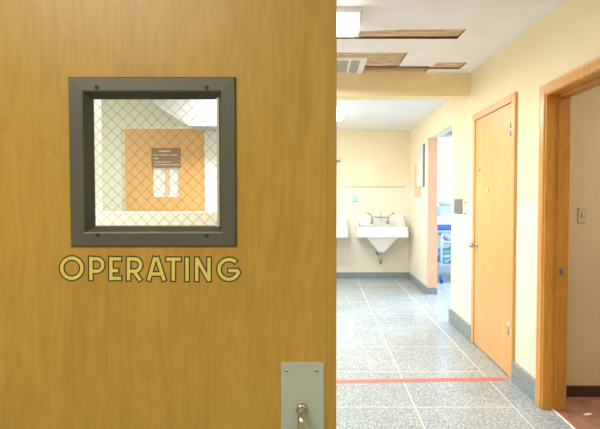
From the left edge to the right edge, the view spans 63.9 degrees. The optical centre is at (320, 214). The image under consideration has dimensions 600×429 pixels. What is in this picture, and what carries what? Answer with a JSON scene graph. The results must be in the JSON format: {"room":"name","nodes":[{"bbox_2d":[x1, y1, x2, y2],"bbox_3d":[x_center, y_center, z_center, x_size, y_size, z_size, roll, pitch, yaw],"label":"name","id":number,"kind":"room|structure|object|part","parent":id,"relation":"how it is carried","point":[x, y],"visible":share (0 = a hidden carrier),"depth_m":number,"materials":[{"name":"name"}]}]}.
{"room":"hospital corridor","nodes":[
{"label":"hospital corridor","id":0,"kind":"room"},
{"bbox_2d":[101,100,192,210],"bbox_3d":[-2.300,-0.100,4.949,3.400,2.700,0.100,0,2,0],"label":"wall","id":1,"kind":"structure","parent":0,"point":[116,113],"depth_m":4.88,"materials":[{"name":"beige paint"}]},
{"bbox_2d":[124,129,204,210],"bbox_3d":[-1.590,0.184,4.918,0.810,2.115,0.048,0,2,0],"label":"door","id":2,"kind":"structure","parent":1,"relation":"in","point":[180,142],"depth_m":4.88,"materials":[{"name":"orange wood"}]},
{"bbox_3d":[-1.580,-0.327,4.906,0.266,0.298,0.008,0,2,0],"label":"glass pane","id":3,"kind":"part","parent":2,"relation":"part of","materials":[{"name":"clear glass"}]},
{"bbox_2d":[204,131,216,210],"bbox_3d":[-1.066,0.192,4.903,0.232,2.120,0.020,0,2,0],"label":"trim","id":4,"kind":"structure","parent":1,"relation":"attached to","point":[210,168],"depth_m":4.87,"materials":[{"name":"white paint"}]},
{"bbox_2d":[336,130,409,271],"bbox_3d":[0.375,-0.237,8.672,2.750,2.750,0.150,0,2,0],"label":"wall","id":5,"kind":"structure","parent":0,"point":[373,166],"depth_m":8.59,"materials":[{"name":"beige paint"}]},
{"bbox_2d":[336,216,346,225],"bbox_3d":[0.030,0.113,8.470,0.840,0.174,0.266,0,2,0],"label":"backsplash","id":6,"kind":"structure","parent":5,"relation":"attached to","point":[340,220],"depth_m":8.55,"materials":[{"name":"white ceramic"}]},
{"bbox_2d":[336,213,347,239],"bbox_3d":[0.030,0.422,8.354,0.868,0.923,0.518,0,2,0],"label":"sink","id":7,"kind":"object","parent":5,"relation":"attached to","point":[341,223],"visible":0.14,"depth_m":8.10,"materials":[{"name":"white ceramic"}]},
{"bbox_2d":[336,226,347,237],"bbox_3d":[0.030,0.294,8.347,0.868,0.181,0.512,0,2,0],"label":"basin","id":8,"kind":"object","parent":7,"relation":"in","point":[341,231],"depth_m":8.10,"materials":[{"name":"white ceramic"}]},
{"bbox_2d":[336,272,407,277],"bbox_3d":[0.435,1.090,8.624,2.250,0.100,0.030,0,2,0],"label":"baseboard","id":9,"kind":"structure","parent":5,"relation":"attached to","point":[338,274],"depth_m":8.61,"materials":[{"name":"stone"}]},
{"bbox_2d":[356,216,404,225],"bbox_3d":[1.045,0.113,8.470,0.840,0.174,0.266,0,2,0],"label":"backsplash","id":10,"kind":"structure","parent":5,"relation":"attached to","point":[360,220],"depth_m":8.55,"materials":[{"name":"white ceramic"}]},
{"bbox_2d":[355,212,407,264],"bbox_3d":[1.045,0.422,8.354,0.868,0.923,0.518,0,2,0],"label":"sink","id":11,"kind":"object","parent":5,"relation":"attached to","point":[381,231],"visible":1,"depth_m":8.20,"materials":[{"name":"white ceramic"}]},
{"bbox_2d":[367,212,394,223],"bbox_3d":[1.045,0.070,8.409,0.486,0.221,0.283,0,2,0],"label":"faucet","id":12,"kind":"object","parent":11,"relation":"on","point":[371,219],"depth_m":8.55,"materials":[{"name":"silver metal"}]},
{"bbox_2d":[355,226,407,237],"bbox_3d":[1.045,0.294,8.347,0.868,0.181,0.512,0,2,0],"label":"basin","id":13,"kind":"object","parent":11,"relation":"in","point":[360,231],"depth_m":8.10,"materials":[{"name":"white ceramic"}]},
{"bbox_3d":[1.045,0.519,8.374,0.544,0.276,0.450,0,2,0],"label":"bowl","id":14,"kind":"part","parent":11,"relation":"part of","materials":[{"name":"white ceramic"}]},
{"bbox_2d":[337,100,446,129],"bbox_3d":[-1.125,-1.508,6.858,5.750,0.100,3.700,0,2,0],"label":"ceiling","id":15,"kind":"structure","parent":0,"point":[358,114],"depth_m":6.94,"materials":[{"name":"white paint"}]},
{"bbox_2d":[337,109,343,120],"bbox_3d":[0.225,-1.377,6.681,0.200,0.150,0.200,0,2,0],"label":"ceiling light","id":16,"kind":"object","parent":15,"relation":"attached to","point":[340,116],"visible":0.56,"depth_m":6.61,"materials":[{"name":"white paint"}]},
{"bbox_2d":[337,30,465,70],"bbox_3d":[0.160,-1.411,4.109,2.720,0.084,1.500,0,2,0],"label":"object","id":17,"kind":"structure","parent":0,"point":[374,59],"depth_m":4.20,"materials":[{"name":"brown wood"}]},
{"bbox_2d":[337,57,367,73],"bbox_3d":[0.156,-1.407,4.541,0.512,0.044,0.582,0,2,0],"label":"ceiling vent","id":18,"kind":"object","parent":17,"relation":"in","point":[345,65],"visible":0.52,"depth_m":4.49,"materials":[{"name":"beige metal"}]},
{"bbox_2d":[409,100,451,285],"bbox_3d":[1.650,-0.190,7.130,0.140,2.750,3.234,0,2,0],"label":"wall","id":19,"kind":"structure","parent":0,"point":[438,123],"depth_m":7.55,"materials":[{"name":"beige paint"}]},
{"bbox_2d":[408,272,426,293],"bbox_3d":[1.568,1.105,7.877,0.028,0.115,1.480,0,2,0],"label":"baseboard","id":20,"kind":"structure","parent":19,"relation":"attached to","point":[417,282],"depth_m":7.73,"materials":[{"name":"stone"}]},
{"bbox_2d":[415,164,420,196],"bbox_3d":[1.572,-0.557,7.807,0.020,0.548,0.400,0,2,0],"label":"wooden board","id":21,"kind":"object","parent":19,"relation":"attached to","point":[417,190],"visible":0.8,"depth_m":7.85,"materials":[{"name":"wood"}]},
{"bbox_2d":[416,144,424,187],"bbox_3d":[1.565,-0.756,7.543,0.034,0.655,0.475,0,2,0],"label":"wall panel","id":22,"kind":"object","parent":19,"relation":"attached to","point":[420,178],"visible":1,"depth_m":7.47,"materials":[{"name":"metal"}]},
{"bbox_2d":[427,288,436,293],"bbox_3d":[1.647,1.135,7.128,0.153,0.100,0.022,0,2,0],"label":"trim","id":23,"kind":"structure","parent":19,"relation":"attached to","point":[429,290],"depth_m":7.12,"materials":[{"name":"stone"}]},
{"bbox_2d":[427,138,437,287],"bbox_3d":[1.649,0.031,7.099,0.147,2.310,0.013,0,2,0],"label":"trim","id":24,"kind":"structure","parent":19,"relation":"attached to","point":[432,204],"depth_m":7.09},
{"bbox_2d":[437,131,451,258],"bbox_3d":[3.560,-0.418,10.542,3.680,3.000,0.100,0,2,0],"label":"wall","id":25,"kind":"structure","parent":0,"point":[445,245],"depth_m":10.52,"materials":[{"name":"white paint"}]},
{"bbox_2d":[439,135,451,137],"bbox_3d":[3.375,-0.737,10.482,2.510,2.000,0.060,0,2,0],"label":"ceiling","id":26,"kind":"structure","parent":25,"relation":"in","point":[443,136],"depth_m":10.42,"materials":[{"name":"white paint"}]},
{"bbox_2d":[337,0,566,72],"bbox_3d":[-1.240,-1.313,3.004,5.520,0.134,3.685,0,2,0],"label":"ceiling","id":27,"kind":"structure","parent":0,"point":[489,26],"depth_m":3.41,"materials":[{"name":"tile"}]},
{"bbox_2d":[149,100,216,130],"bbox_3d":[-1.175,-1.141,4.683,1.150,0.602,0.330,0,2,0],"label":"ceiling","id":28,"kind":"structure","parent":27,"relation":"attached to","point":[197,113],"depth_m":4.52,"materials":[{"name":"white paint"}]},
{"bbox_2d":[337,7,361,37],"bbox_3d":[-0.054,-1.262,3.178,0.632,0.120,0.290,0,2,0],"label":"ceiling light","id":29,"kind":"object","parent":27,"relation":"attached to","point":[349,19],"visible":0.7,"depth_m":3.07,"materials":[{"name":"white paint"}]},
{"bbox_2d":[337,13,358,36],"bbox_3d":[-0.058,-1.242,3.179,0.605,0.081,0.260,0,2,0],"label":"diffuser","id":30,"kind":"object","parent":29,"relation":"attached to","point":[347,23],"depth_m":3.08,"materials":[{"name":"white plastic"}]},
{"bbox_2d":[336,264,599,428],"bbox_3d":[0.700,1.333,4.242,9.400,0.120,13.600,0,2,0],"label":"floor","id":31,"kind":"structure","parent":0,"point":[387,328],"depth_m":3.90,"materials":[{"name":"stone"}]},
{"bbox_2d":[336,377,505,382],"bbox_3d":[0.273,1.287,3.709,2.350,0.002,0.067,0,2,-2],"label":"tape","id":32,"kind":"object","parent":31,"relation":"on","point":[474,378],"visible":0.64,"depth_m":3.72,"materials":[{"name":"red plastic"}]},
{"bbox_2d":[437,216,450,282],"bbox_3d":[2.890,0.590,8.372,1.940,1.114,0.758,0,2,0],"label":"stretcher","id":33,"kind":"object","parent":31,"relation":"on","point":[444,223],"visible":0.17,"depth_m":8.03,"materials":[{"name":"blue plastic"}]},
{"bbox_3d":[2.030,0.656,8.084,0.044,0.740,0.044,0,2,0],"label":"leg","id":34,"kind":"part","parent":33,"relation":"part of","materials":[{"name":"white metal"}]},
{"bbox_3d":[2.890,0.200,8.370,1.940,0.085,0.700,0,2,0],"label":"mattress","id":35,"kind":"part","parent":33,"relation":"part of","materials":[{"name":"blue plastic"}]},
{"bbox_3d":[2.890,0.561,8.381,1.924,0.612,0.704,0,2,0],"label":"frame","id":36,"kind":"part","parent":33,"relation":"part of","materials":[{"name":"white metal"}]},
{"bbox_2d":[438,248,450,261],"bbox_3d":[2.280,0.703,8.280,0.440,0.205,0.390,0,2,0],"label":"folded blanket","id":37,"kind":"object","parent":33,"relation":"on","point":[446,251],"visible":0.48,"depth_m":8.10,"materials":[{"name":"green fabric"}]},
{"bbox_2d":[438,198,451,216],"bbox_3d":[2.235,-0.126,8.350,0.430,0.312,0.400,0,2,0],"label":"equipment case","id":38,"kind":"object","parent":33,"relation":"on","point":[445,208],"visible":0.44,"depth_m":8.16,"materials":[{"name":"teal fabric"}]},
{"bbox_3d":[2.235,-0.195,8.348,0.330,0.085,0.300,0,2,0],"label":"lid","id":39,"kind":"part","parent":38,"relation":"part of","materials":[{"name":"plastic"}]},
{"bbox_2d":[552,409,575,428],"bbox_3d":[1.550,1.320,2.774,0.015,0.013,0.866,0,2,0],"label":"threshold","id":40,"kind":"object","parent":31,"relation":"on","point":[555,411],"depth_m":3.06,"materials":[{"name":"white paint"}]},
{"bbox_2d":[451,0,599,377],"bbox_3d":[1.562,-0.076,3.357,0.125,2.750,4.316,0,2,0],"label":"wall","id":41,"kind":"structure","parent":0,"point":[567,38],"depth_m":3.56,"materials":[{"name":"beige paint"}]},
{"bbox_2d":[454,199,462,213],"bbox_3d":[1.493,-0.090,5.230,0.016,0.160,0.290,0,2,0],"label":"wall plate","id":42,"kind":"object","parent":41,"relation":"attached to","point":[458,203],"visible":1,"depth_m":5.20,"materials":[{"name":"grey metal"}]},
{"bbox_2d":[448,308,470,341],"bbox_3d":[1.487,1.171,5.146,0.030,0.148,0.816,0,2,0],"label":"baseboard","id":43,"kind":"structure","parent":41,"relation":"attached to","point":[459,323],"depth_m":5.10,"materials":[{"name":"stone"}]},
{"bbox_2d":[469,92,517,378],"bbox_3d":[1.474,0.161,4.198,0.111,2.225,1.018,0,2,0],"label":"door","id":44,"kind":"structure","parent":41,"relation":"in","point":[495,127],"depth_m":4.09,"materials":[{"name":"orange wood"}]},
{"bbox_3d":[1.453,0.292,4.581,0.068,0.060,0.060,0,2,0],"label":"knob","id":45,"kind":"part","parent":44,"relation":"part of","materials":[{"name":"silver metal"}]},
{"bbox_2d":[511,362,534,401],"bbox_3d":[1.487,1.219,3.503,0.030,0.152,0.434,0,2,0],"label":"baseboard","id":46,"kind":"structure","parent":41,"relation":"attached to","point":[520,377],"depth_m":3.49,"materials":[{"name":"stone"}]},
{"bbox_2d":[535,56,599,409],"bbox_3d":[1.548,0.237,2.738,0.164,2.160,1.044,0,2,0],"label":"door frame","id":47,"kind":"structure","parent":41,"relation":"in","point":[555,96],"depth_m":3.17,"materials":[{"name":"orange wood"}]},
{"bbox_3d":[1.584,0.379,3.162,0.038,0.062,0.004,0,2,0],"label":"strike plate","id":48,"kind":"part","parent":47,"relation":"part of","materials":[{"name":"silver metal"}]},
{"bbox_2d":[566,86,599,385],"bbox_3d":[2.910,-0.079,3.442,2.580,2.750,0.115,0,2,0],"label":"wall","id":49,"kind":"structure","parent":0,"point":[583,312],"depth_m":3.39,"materials":[{"name":"beige paint"}]},
{"bbox_2d":[578,207,586,222],"bbox_3d":[1.842,0.004,3.378,0.060,0.108,0.020,0,2,0],"label":"light switch","id":50,"kind":"object","parent":49,"relation":"attached to","point":[582,211],"visible":1,"depth_m":3.38,"materials":[{"name":"beige plastic"}]},
{"bbox_2d":[566,386,599,396],"bbox_3d":[2.863,1.258,3.418,2.474,0.078,0.016,0,2,0],"label":"baseboard","id":51,"kind":"structure","parent":49,"relation":"attached to","point":[571,391],"depth_m":3.41,"materials":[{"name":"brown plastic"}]},
{"bbox_3d":[-0.650,-0.010,1.150,4.700,2.750,0.100,0,2,0],"label":"wall","id":52,"kind":"structure","parent":0,"visible":0},
{"bbox_2d":[0,0,336,428],"bbox_3d":[-0.432,0.296,1.141,0.937,2.120,0.102,0,2,0],"label":"door","id":53,"kind":"structure","parent":52,"relation":"in","point":[230,324],"depth_m":1.14,"materials":[{"name":"brown wood"}]},
{"bbox_3d":[-0.046,0.578,1.126,0.021,0.241,0.054,0,2,0],"label":"pull handle","id":54,"kind":"part","parent":53,"relation":"part of","materials":[{"name":"silver metal"}]},
{"bbox_3d":[-0.044,0.553,1.154,0.103,0.400,0.004,0,2,0],"label":"pull plate","id":55,"kind":"part","parent":53,"relation":"part of","materials":[{"name":"metal"}]},
{"bbox_3d":[-1.410,0.010,2.652,1.780,2.620,0.100,0,2,0],"label":"wall","id":56,"kind":"structure","parent":0,"visible":0},
{"bbox_2d":[94,100,216,225],"bbox_3d":[-0.905,-0.611,2.633,0.770,1.338,0.140,0,2,0],"label":"window","id":57,"kind":"structure","parent":56,"relation":"in","point":[103,217],"depth_m":2.58,"materials":[{"name":"clear glass"}]},
{"bbox_3d":[-1.150,-1.474,3.082,5.700,0.040,3.850,0,2,0],"label":"ceiling","id":58,"kind":"structure","parent":0,"visible":0},
{"bbox_2d":[337,71,469,99],"bbox_3d":[-1.240,-1.373,4.928,5.520,0.353,0.185,0,2,0],"label":"beam","id":59,"kind":"structure","parent":58,"relation":"attached to","point":[368,85],"depth_m":4.84,"materials":[{"name":"beige paint"}]}
]}

